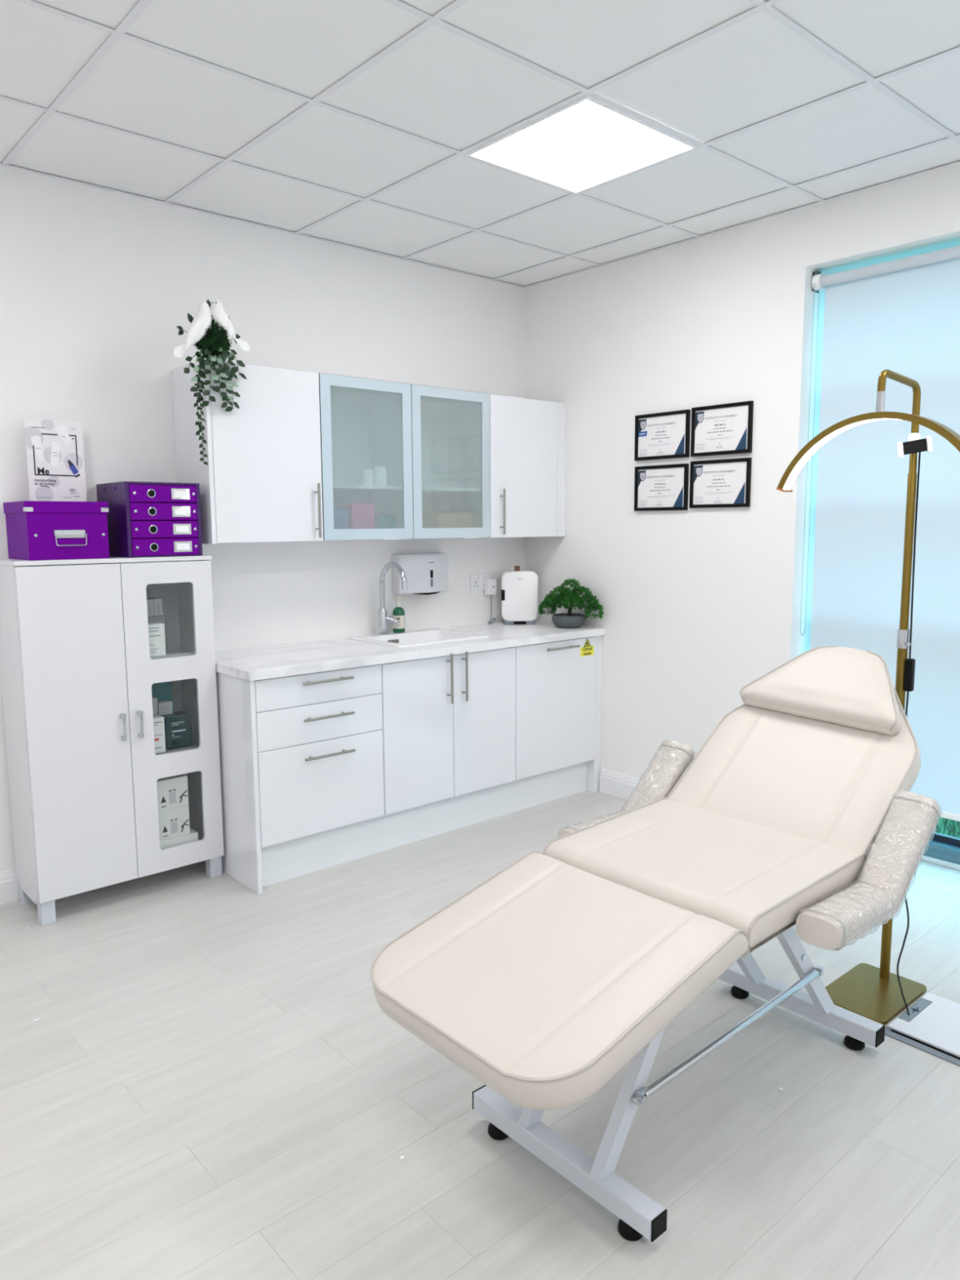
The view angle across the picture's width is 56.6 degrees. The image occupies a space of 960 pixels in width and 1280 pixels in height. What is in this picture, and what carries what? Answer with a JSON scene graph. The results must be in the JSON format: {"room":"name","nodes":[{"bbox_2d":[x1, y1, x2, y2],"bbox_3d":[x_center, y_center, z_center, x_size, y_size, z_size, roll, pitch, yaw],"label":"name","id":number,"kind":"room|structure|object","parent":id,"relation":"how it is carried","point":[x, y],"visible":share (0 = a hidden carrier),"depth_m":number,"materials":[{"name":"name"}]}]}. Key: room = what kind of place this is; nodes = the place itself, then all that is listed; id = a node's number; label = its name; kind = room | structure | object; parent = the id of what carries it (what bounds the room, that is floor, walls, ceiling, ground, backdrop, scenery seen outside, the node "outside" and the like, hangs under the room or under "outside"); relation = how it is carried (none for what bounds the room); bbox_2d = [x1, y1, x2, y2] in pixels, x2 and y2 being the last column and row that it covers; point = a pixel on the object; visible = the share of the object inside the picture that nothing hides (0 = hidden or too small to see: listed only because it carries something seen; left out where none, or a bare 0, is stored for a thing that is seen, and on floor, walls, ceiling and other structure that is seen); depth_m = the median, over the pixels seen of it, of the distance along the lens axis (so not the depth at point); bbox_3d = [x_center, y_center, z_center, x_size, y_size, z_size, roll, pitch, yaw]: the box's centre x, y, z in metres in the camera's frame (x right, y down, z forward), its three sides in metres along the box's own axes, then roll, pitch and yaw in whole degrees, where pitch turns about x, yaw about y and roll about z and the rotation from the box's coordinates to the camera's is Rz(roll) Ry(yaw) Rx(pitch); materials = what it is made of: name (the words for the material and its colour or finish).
{"room":"beauty treatment room","nodes":[
{"label":"beauty treatment room","id":0,"kind":"room"},
{"bbox_2d":[0,165,524,871],"bbox_3d":[-1.579,-0.458,3.633,5.507,3.022,0.120,-7,10,-41],"label":"wall","id":1,"kind":"structure","parent":0,"point":[97,285],"depth_m":3.90,"materials":[{"name":"white paint"}]},
{"bbox_2d":[0,868,19,904],"bbox_3d":[-2.406,1.030,2.995,2.950,0.126,0.016,-7,10,-41],"label":"baseboard","id":2,"kind":"structure","parent":1,"relation":"attached to","point":[9,885],"depth_m":3.48,"materials":[{"name":"white paint"}]},
{"bbox_2d":[171,360,565,544],"bbox_3d":[-0.397,-0.847,4.309,2.056,0.722,0.359,-7,10,-41],"label":"wall cabinet","id":3,"kind":"object","parent":1,"relation":"attached to","point":[261,480],"depth_m":4.02,"materials":[{"name":"white"}]},
{"bbox_2d":[177,299,247,465],"bbox_3d":[-1.048,-1.009,3.501,0.136,0.635,0.245,4,9,29],"label":"hanging plant","id":4,"kind":"object","parent":3,"relation":"hanging from","point":[215,344],"visible":0.88,"depth_m":3.48,"materials":[{"name":"green plant"}]},
{"bbox_2d":[173,301,212,357],"bbox_3d":[-1.099,-1.190,3.414,0.162,0.222,0.064,-7,10,-41],"label":"dove","id":5,"kind":"object","parent":4,"relation":"attached to","point":[202,322],"visible":1,"depth_m":3.40,"materials":[{"name":"white ceramic"}]},
{"bbox_2d":[210,299,249,351],"bbox_3d":[-0.982,-1.238,3.511,0.162,0.183,0.060,-7,10,-41],"label":"dove","id":6,"kind":"object","parent":4,"relation":"attached to","point":[218,313],"visible":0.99,"depth_m":3.47,"materials":[{"name":"white ceramic"}]},
{"bbox_2d":[391,553,448,595],"bbox_3d":[-0.295,-0.341,4.633,0.320,0.209,0.100,-7,10,-41],"label":"dispenser","id":7,"kind":"object","parent":1,"relation":"attached to","point":[426,574],"visible":0.99,"depth_m":4.58,"materials":[{"name":"white plastic"}]},
{"bbox_2d":[470,573,490,590],"bbox_3d":[0.005,-0.323,4.964,0.150,0.088,0.012,-7,10,-41],"label":"wall socket","id":8,"kind":"object","parent":1,"relation":"attached to","point":[477,581],"visible":0.89,"depth_m":4.95,"materials":[{"name":"white plastic"}]},
{"bbox_2d":[484,578,496,624],"bbox_3d":[0.064,-0.215,4.970,0.089,0.248,0.083,-7,10,-41],"label":"plug adapter","id":9,"kind":"object","parent":8,"relation":"attached to","point":[490,584],"visible":1,"depth_m":4.96,"materials":[{"name":"white plastic"}]},
{"bbox_2d":[0,790,959,1279],"bbox_3d":[0.341,1.306,1.472,5.047,0.060,5.964,-7,10,-41],"label":"floor","id":10,"kind":"structure","parent":0,"point":[211,1081],"depth_m":2.21,"materials":[{"name":"grey plastic"}]},
{"bbox_2d":[0,555,223,925],"bbox_3d":[-1.436,0.345,3.522,0.722,1.337,0.340,-7,10,-41],"label":"cabinet","id":11,"kind":"object","parent":10,"relation":"on","point":[78,673],"visible":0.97,"depth_m":3.35,"materials":[{"name":"white"}]},
{"bbox_2d":[3,501,109,560],"bbox_3d":[-1.580,-0.410,3.333,0.287,0.208,0.294,-7,10,-41],"label":"lidded box","id":12,"kind":"object","parent":11,"relation":"on","point":[36,530],"visible":1,"depth_m":3.23,"materials":[{"name":"purple cardboard"}]},
{"bbox_2d":[23,417,86,501],"bbox_3d":[-1.624,-0.682,3.411,0.206,0.312,0.060,-7,10,-41],"label":"poster","id":13,"kind":"object","parent":12,"relation":"on","point":[55,451],"visible":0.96,"depth_m":3.40,"materials":[{"name":"white paper"}]},
{"bbox_2d":[35,448,76,497],"bbox_3d":[-1.619,-0.660,3.402,0.157,0.233,0.001,-7,10,-41],"label":"print","id":14,"kind":"object","parent":13,"relation":"attached to","point":[38,448],"depth_m":3.40},
{"bbox_2d":[69,464,79,474],"bbox_3d":[-1.569,-0.659,3.447,0.034,0.041,0.001,-7,10,-41],"label":"dropper bottle","id":15,"kind":"object","parent":13,"relation":"on","point":[73,468],"depth_m":3.45,"materials":[{"name":"blue glass"}]},
{"bbox_2d":[146,587,151,598],"bbox_3d":[-1.387,-0.070,3.647,0.064,0.284,0.085,-7,10,-41],"label":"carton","id":16,"kind":"object","parent":11,"relation":"in","point":[148,590],"visible":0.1,"depth_m":3.61,"materials":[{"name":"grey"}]},
{"bbox_2d":[96,481,202,557],"bbox_3d":[-1.317,-0.478,3.553,0.296,0.284,0.317,-7,10,-41],"label":"drawer box","id":17,"kind":"object","parent":11,"relation":"on","point":[145,519],"visible":0.98,"depth_m":3.43,"materials":[{"name":"purple cardboard"}]},
{"bbox_2d":[147,615,166,653],"bbox_3d":[-1.357,-0.006,3.560,0.180,0.178,0.085,-7,10,-41],"label":"box","id":18,"kind":"object","parent":11,"relation":"in","point":[156,619],"visible":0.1,"depth_m":3.56,"materials":[{"name":"grey cardboard"}]},
{"bbox_2d":[146,598,154,616],"bbox_3d":[-1.328,-0.130,3.557,0.032,0.068,0.060,-7,10,-41],"label":"carton","id":19,"kind":"object","parent":18,"relation":"on","point":[150,609],"visible":0.57,"depth_m":3.54,"materials":[{"name":"grey cardboard"}]},
{"bbox_2d":[151,597,162,615],"bbox_3d":[-1.303,-0.133,3.580,0.032,0.068,0.060,-7,10,-41],"label":"carton","id":20,"kind":"object","parent":18,"relation":"on","point":[157,605],"visible":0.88,"depth_m":3.56,"materials":[{"name":"grey cardboard"}]},
{"bbox_2d":[151,680,173,715],"bbox_3d":[-1.334,0.292,3.675,0.107,0.328,0.100,-7,10,-41],"label":"box","id":21,"kind":"object","parent":11,"relation":"in","point":[162,691],"visible":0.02,"depth_m":3.64,"materials":[{"name":"teal cardboard"}]},
{"bbox_2d":[150,650,193,659],"bbox_3d":[-1.268,0.073,3.526,0.255,0.030,0.070,-7,10,-41],"label":"shelf","id":22,"kind":"object","parent":11,"relation":"in","point":[178,653],"visible":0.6,"depth_m":3.54,"materials":[{"name":"grey"}]},
{"bbox_2d":[147,622,165,656],"bbox_3d":[-1.280,-0.002,3.498,0.073,0.126,0.050,-7,10,-41],"label":"carton","id":23,"kind":"object","parent":22,"relation":"on","point":[156,630],"visible":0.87,"depth_m":3.48,"materials":[{"name":"white cardboard"}]},
{"bbox_2d":[148,627,160,653],"bbox_3d":[-1.267,0.002,3.477,0.045,0.099,0.001,-7,10,-41],"label":"print","id":24,"kind":"object","parent":23,"relation":"attached to","point":[149,628],"depth_m":3.47},
{"bbox_2d":[155,744,197,755],"bbox_3d":[-1.292,0.452,3.605,0.255,0.028,0.150,-7,10,-41],"label":"shelf","id":25,"kind":"object","parent":11,"relation":"in","point":[192,746],"visible":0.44,"depth_m":3.59,"materials":[{"name":"grey"}]},
{"bbox_2d":[153,715,165,753],"bbox_3d":[-1.290,0.375,3.537,0.062,0.142,0.050,-7,10,-41],"label":"carton","id":26,"kind":"object","parent":25,"relation":"on","point":[158,721],"visible":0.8,"depth_m":3.52,"materials":[{"name":"white cardboard"}]},
{"bbox_2d":[151,696,157,715],"bbox_3d":[-1.327,0.265,3.564,0.057,0.070,0.050,-7,10,-41],"label":"carton","id":27,"kind":"object","parent":26,"relation":"on","point":[154,700],"visible":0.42,"depth_m":3.56,"materials":[{"name":"grey cardboard"}]},
{"bbox_2d":[153,721,161,748],"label":"print","id":28,"kind":"object","parent":26,"relation":"attached to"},
{"bbox_2d":[160,711,191,750],"bbox_3d":[-1.242,0.367,3.625,0.110,0.136,0.090,-7,10,-41],"label":"box","id":29,"kind":"object","parent":25,"relation":"on","point":[177,725],"visible":0.83,"depth_m":3.59,"materials":[{"name":"teal cardboard"}]},
{"bbox_2d":[157,699,173,715],"bbox_3d":[-1.283,0.274,3.611,0.058,0.052,0.050,-7,10,-41],"label":"carton","id":30,"kind":"object","parent":29,"relation":"on","point":[164,707],"visible":0.85,"depth_m":3.59,"materials":[{"name":"grey cardboard"}]},
{"bbox_2d":[171,721,186,737],"bbox_3d":[-1.213,0.360,3.590,0.057,0.060,0.001,-7,10,-41],"label":"print","id":31,"kind":"object","parent":29,"relation":"attached to","point":[180,722],"depth_m":3.58},
{"bbox_2d":[160,828,198,848],"bbox_3d":[-1.316,0.841,3.672,0.237,0.100,0.210,-7,10,-41],"label":"shelf","id":32,"kind":"object","parent":11,"relation":"in","point":[193,836],"visible":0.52,"depth_m":3.62,"materials":[{"name":"white wood"}]},
{"bbox_2d":[158,804,190,840],"bbox_3d":[-1.314,0.733,3.634,0.200,0.122,0.160,-7,10,-41],"label":"kit box","id":33,"kind":"object","parent":32,"relation":"on","point":[174,822],"visible":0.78,"depth_m":3.60,"materials":[{"name":"white cardboard"}]},
{"bbox_2d":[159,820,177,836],"bbox_3d":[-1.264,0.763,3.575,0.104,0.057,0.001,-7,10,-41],"label":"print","id":34,"kind":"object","parent":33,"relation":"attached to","point":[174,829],"depth_m":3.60},
{"bbox_2d":[156,773,188,811],"bbox_3d":[-1.314,0.612,3.618,0.200,0.122,0.160,-7,10,-41],"label":"kit box","id":35,"kind":"object","parent":33,"relation":"on","point":[172,791],"visible":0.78,"depth_m":3.58,"materials":[{"name":"white cardboard"}]},
{"bbox_2d":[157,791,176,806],"bbox_3d":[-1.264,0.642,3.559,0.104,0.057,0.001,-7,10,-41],"label":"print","id":36,"kind":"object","parent":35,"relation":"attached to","point":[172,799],"depth_m":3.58},
{"bbox_2d":[157,789,187,807],"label":"print","id":37,"kind":"object","parent":35,"relation":"attached to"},
{"bbox_2d":[159,818,189,836],"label":"print","id":38,"kind":"object","parent":33,"relation":"attached to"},
{"bbox_2d":[215,664,384,893],"bbox_3d":[-0.831,0.532,3.897,0.619,0.862,0.618,-7,10,-41],"label":"drawer unit","id":39,"kind":"object","parent":10,"relation":"on","point":[301,757],"visible":0.91,"depth_m":3.64,"materials":[{"name":"white"}]},
{"bbox_2d":[214,620,605,681],"bbox_3d":[-0.310,0.018,4.319,2.067,0.038,0.621,-7,10,-41],"label":"countertop","id":40,"kind":"structure","parent":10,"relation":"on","point":[265,662],"depth_m":3.98,"materials":[{"name":"white stone"}]},
{"bbox_2d":[377,561,407,635],"bbox_3d":[-0.411,-0.202,4.381,0.096,0.364,0.227,-7,10,-41],"label":"tap","id":41,"kind":"object","parent":40,"relation":"on","point":[384,618],"visible":1,"depth_m":4.42,"materials":[{"name":"silver metal"}]},
{"bbox_2d":[377,608,388,635],"bbox_3d":[-0.485,-0.094,4.447,0.052,0.134,0.052,-7,10,-41],"label":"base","id":42,"kind":"object","parent":41,"relation":"attached to","point":[383,617],"depth_m":4.43,"materials":[{"name":"silver metal"}]},
{"bbox_2d":[347,627,488,647],"bbox_3d":[-0.302,0.068,4.395,0.558,0.176,0.440,-7,10,-41],"label":"sink","id":43,"kind":"object","parent":40,"relation":"in","point":[433,635],"visible":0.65,"depth_m":4.47,"materials":[{"name":"white ceramic"}]},
{"bbox_2d":[392,595,404,632],"bbox_3d":[-0.412,-0.131,4.525,0.062,0.185,0.065,-7,10,-41],"label":"soap bottle","id":44,"kind":"object","parent":43,"relation":"on","point":[398,613],"visible":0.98,"depth_m":4.51,"materials":[{"name":"green plastic"}]},
{"bbox_2d":[501,565,537,624],"bbox_3d":[0.219,-0.252,4.985,0.204,0.320,0.158,0,7,0],"label":"mini fridge","id":45,"kind":"object","parent":40,"relation":"on","point":[519,588],"visible":1,"depth_m":4.91,"materials":[{"name":"white plastic"}]},
{"bbox_2d":[537,577,604,628],"bbox_3d":[0.483,-0.201,4.771,0.215,0.271,0.362,-7,10,-41],"label":"bonsai","id":46,"kind":"object","parent":40,"relation":"on","point":[566,597],"visible":1,"depth_m":4.74,"materials":[{"name":"green plant"}]},
{"bbox_2d":[551,613,585,628],"bbox_3d":[0.477,-0.103,4.799,0.182,0.068,0.182,-7,10,-41],"label":"pot","id":47,"kind":"object","parent":46,"relation":"on","point":[566,620],"depth_m":4.73,"materials":[{"name":"grey ceramic"}]},
{"bbox_2d":[261,763,586,886],"bbox_3d":[-0.163,0.832,4.247,1.984,0.168,0.015,-7,10,-41],"label":"board","id":48,"kind":"object","parent":10,"relation":"on","point":[283,862],"visible":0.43,"depth_m":4.11,"materials":[{"name":"white"}]},
{"bbox_2d":[380,646,515,817],"bbox_3d":[-0.296,0.379,4.346,0.797,0.703,0.608,-7,10,-41],"label":"sink base","id":49,"kind":"object","parent":48,"relation":"on","point":[449,729],"visible":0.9,"depth_m":4.12,"materials":[{"name":"white"}]},
{"bbox_2d":[513,635,601,792],"bbox_3d":[0.244,0.404,4.828,0.638,0.862,0.608,-7,10,-41],"label":"cabinet","id":50,"kind":"object","parent":10,"relation":"on","point":[558,690],"visible":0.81,"depth_m":4.60,"materials":[{"name":"white"}]},
{"bbox_2d":[580,638,593,656],"bbox_3d":[0.567,0.037,4.710,0.104,0.094,0.001,-7,10,-41],"label":"sticker","id":51,"kind":"object","parent":50,"relation":"attached to","point":[587,650],"visible":1,"depth_m":4.71,"materials":[{"name":"yellow"}]},
{"bbox_2d":[369,645,942,1242],"bbox_3d":[0.548,0.627,2.259,1.700,1.080,0.851,-7,10,-41],"label":"bed","id":52,"kind":"object","parent":10,"relation":"on","point":[571,964],"visible":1,"depth_m":2.06,"materials":[{"name":"beige leather"}]},
{"bbox_2d":[372,852,748,1110],"bbox_3d":[0.141,0.689,1.905,0.601,0.196,0.608,-7,10,-41],"label":"cushion","id":53,"kind":"object","parent":52,"relation":"on","point":[544,979],"depth_m":1.81,"materials":[{"name":"beige leather"}]},
{"bbox_2d":[544,799,865,952],"bbox_3d":[0.558,0.563,2.260,0.527,0.094,0.608,-7,10,-41],"label":"seat cushion","id":54,"kind":"object","parent":52,"relation":"on","point":[754,873],"depth_m":2.18,"materials":[{"name":"beige leather"}]},
{"bbox_2d":[667,697,921,857],"bbox_3d":[0.963,0.315,2.587,0.588,0.461,0.600,-7,10,-41],"label":"cushion","id":55,"kind":"object","parent":52,"relation":"on","point":[830,771],"depth_m":2.49,"materials":[{"name":"beige leather"}]},
{"bbox_2d":[740,646,901,736],"bbox_3d":[1.046,0.131,2.658,0.231,0.203,0.501,-7,10,-41],"label":"headrest pillow","id":56,"kind":"object","parent":52,"relation":"on","point":[848,691],"depth_m":2.61,"materials":[{"name":"beige leather"}]},
{"bbox_2d":[776,369,959,1025],"bbox_3d":[1.194,0.167,2.668,0.313,1.880,0.594,-7,10,-41],"label":"lamp","id":57,"kind":"object","parent":10,"relation":"on","point":[877,994],"visible":0.94,"depth_m":2.68,"materials":[{"name":"gold metal"}]},
{"bbox_2d":[875,391,885,412],"bbox_3d":[1.124,-0.668,2.502,0.022,0.056,0.022,-7,10,-41],"label":"socket","id":58,"kind":"object","parent":57,"relation":"attached to","point":[880,402],"depth_m":2.49,"materials":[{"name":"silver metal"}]},
{"bbox_2d":[903,658,915,691],"bbox_3d":[1.303,0.106,2.704,0.026,0.100,0.024,-7,10,-41],"label":"switch","id":59,"kind":"object","parent":57,"relation":"attached to","point":[908,664],"depth_m":2.70,"materials":[{"name":"black plastic"}]},
{"bbox_2d":[884,992,959,1066],"bbox_3d":[1.373,1.123,2.545,0.316,0.012,0.315,-7,10,-41],"label":"scale","id":60,"kind":"object","parent":10,"relation":"on","point":[932,1025],"visible":0.98,"depth_m":2.57,"materials":[{"name":"white plastic"}]},
{"bbox_2d":[0,0,959,288],"bbox_3d":[0.422,-1.553,1.187,5.507,0.161,6.164,-7,10,-41],"label":"ceiling","id":61,"kind":"structure","parent":0,"point":[349,123],"depth_m":2.81,"materials":[{"name":"white tile"}]},
{"bbox_2d":[466,94,697,194],"bbox_3d":[0.356,-1.735,3.143,0.576,0.026,0.576,-7,10,-41],"label":"recessed light","id":62,"kind":"object","parent":61,"relation":"in","point":[587,143],"visible":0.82,"depth_m":3.11,"materials":[{"name":"white plastic"}]},
{"bbox_2d":[524,163,959,778],"bbox_3d":[2.395,-0.400,3.013,0.360,3.022,6.064,-7,10,-41],"label":"wall","id":63,"kind":"structure","parent":0,"point":[700,605],"depth_m":4.26,"materials":[{"name":"white paint"}]},
{"bbox_2d":[599,768,641,799],"bbox_3d":[1.019,0.817,4.471,0.016,0.126,1.090,-7,10,-41],"label":"baseboard","id":64,"kind":"structure","parent":63,"relation":"attached to","point":[611,783],"depth_m":4.78,"materials":[{"name":"white paint"}]},
{"bbox_2d":[634,463,688,511],"bbox_3d":[0.892,-0.750,4.401,0.017,0.221,0.315,-7,10,-41],"label":"framed certificate","id":65,"kind":"object","parent":63,"relation":"attached to","point":[665,486],"visible":1,"depth_m":4.39,"materials":[{"name":"white paper"}]},
{"bbox_2d":[638,471,645,485],"bbox_3d":[0.815,-0.808,4.480,0.001,0.082,0.051,-7,10,-41],"label":"print","id":66,"kind":"object","parent":65,"relation":"attached to","point":[639,480],"depth_m":4.49},
{"bbox_2d":[639,495,671,506],"bbox_3d":[0.875,-0.690,4.426,0.001,0.050,0.213,-7,10,-41],"label":"print","id":67,"kind":"object","parent":65,"relation":"attached to","point":[642,504],"depth_m":4.47},
{"bbox_2d":[673,486,683,506],"bbox_3d":[0.961,-0.695,4.328,0.001,0.098,0.057,-7,10,-41],"label":"print","id":68,"kind":"object","parent":65,"relation":"attached to","point":[678,503],"depth_m":4.32},
{"bbox_2d":[634,408,690,461],"bbox_3d":[0.890,-1.000,4.369,0.017,0.222,0.320,-7,10,-41],"label":"framed certificate","id":69,"kind":"object","parent":63,"relation":"attached to","point":[662,435],"visible":1,"depth_m":4.36,"materials":[{"name":"black plastic"}]},
{"bbox_2d":[638,418,646,431],"bbox_3d":[0.811,-1.058,4.449,0.001,0.082,0.051,-7,10,-41],"label":"print","id":70,"kind":"object","parent":69,"relation":"attached to","point":[639,428],"depth_m":4.46},
{"bbox_2d":[638,431,647,436],"bbox_3d":[0.813,-1.028,4.450,0.001,0.024,0.057,-7,10,-41],"label":"print","id":71,"kind":"object","parent":69,"relation":"attached to","point":[645,432],"depth_m":4.45},
{"bbox_2d":[640,442,675,455],"bbox_3d":[0.873,-0.940,4.395,0.001,0.050,0.215,-7,10,-41],"label":"print","id":72,"kind":"object","parent":69,"relation":"attached to","point":[673,442],"depth_m":4.40},
{"bbox_2d":[674,433,684,454],"bbox_3d":[0.961,-0.944,4.294,0.001,0.098,0.057,-7,10,-41],"label":"print","id":73,"kind":"object","parent":69,"relation":"attached to","point":[680,450],"depth_m":4.29},
{"bbox_2d":[688,457,751,507],"bbox_3d":[1.114,-0.727,4.149,0.017,0.220,0.319,-7,10,-41],"label":"framed certificate","id":74,"kind":"object","parent":63,"relation":"attached to","point":[726,482],"visible":1,"depth_m":4.14,"materials":[{"name":"black plastic"}]},
{"bbox_2d":[693,465,702,482],"bbox_3d":[1.036,-0.785,4.229,0.001,0.082,0.051,-7,10,-41],"label":"print","id":75,"kind":"object","parent":74,"relation":"attached to","point":[695,474],"depth_m":4.24},
{"bbox_2d":[694,491,734,502],"bbox_3d":[1.097,-0.666,4.175,0.001,0.050,0.215,-7,10,-41],"label":"print","id":76,"kind":"object","parent":74,"relation":"attached to","point":[728,491],"depth_m":4.20},
{"bbox_2d":[733,481,745,503],"bbox_3d":[1.185,-0.673,4.074,0.001,0.098,0.057,-7,10,-41],"label":"print","id":77,"kind":"object","parent":74,"relation":"attached to","point":[740,499],"depth_m":4.07},
{"bbox_2d":[690,400,753,457],"bbox_3d":[1.113,-0.971,4.117,0.017,0.227,0.319,-7,10,-41],"label":"framed certificate","id":78,"kind":"object","parent":63,"relation":"attached to","point":[726,428],"visible":1,"depth_m":4.11,"materials":[{"name":"black plastic"}]},
{"bbox_2d":[694,411,704,430],"bbox_3d":[1.035,-1.032,4.197,0.001,0.082,0.051,-7,10,-41],"label":"print","id":79,"kind":"object","parent":78,"relation":"attached to","point":[696,421],"depth_m":4.21},
{"bbox_2d":[696,435,736,449],"bbox_3d":[1.096,-0.913,4.142,0.001,0.050,0.215,-7,10,-41],"label":"print","id":80,"kind":"object","parent":78,"relation":"attached to","point":[735,436],"depth_m":4.16},
{"bbox_2d":[735,427,746,449],"bbox_3d":[1.183,-0.913,4.043,0.001,0.098,0.057,-7,10,-41],"label":"print","id":81,"kind":"object","parent":78,"relation":"attached to","point":[742,444],"depth_m":4.04},
{"bbox_2d":[800,244,959,821],"bbox_3d":[2.282,-0.333,2.994,0.068,2.251,2.564,-7,10,-41],"label":"roller blind","id":82,"kind":"object","parent":63,"relation":"attached to","point":[901,316],"visible":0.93,"depth_m":3.64,"materials":[{"name":"fabric"}]},
{"bbox_2d":[911,860,959,893],"bbox_3d":[2.381,1.065,3.230,0.360,0.060,2.605,-7,10,-41],"label":"trim","id":83,"kind":"structure","parent":63,"relation":"attached to","point":[940,877],"depth_m":3.68,"materials":[{"name":"white wood"}]},
{"bbox_2d":[920,831,959,870],"bbox_3d":[2.449,-0.224,3.129,0.130,2.522,2.605,-7,10,-41],"label":"window","id":84,"kind":"structure","parent":63,"relation":"in","point":[945,847],"depth_m":3.81,"materials":[{"name":"blue"}]},
{"label":"outside","id":85,"kind":"structure","parent":0,"visible":0},
{"bbox_2d":[934,817,959,837],"bbox_3d":[7.661,0.495,7.836,13.580,0.060,18.000,-7,10,-41],"label":"lawn","id":86,"kind":"structure","parent":85,"point":[940,824],"depth_m":4.46,"materials":[{"name":"green plant"}]},
{"bbox_2d":[932,817,959,838],"bbox_3d":[3.337,0.905,4.186,2.274,0.130,2.674,-7,10,-41],"label":"grass blades","id":87,"kind":"object","parent":86,"relation":"on","point":[953,828],"visible":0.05,"depth_m":4.36,"materials":[{"name":"green plant"}]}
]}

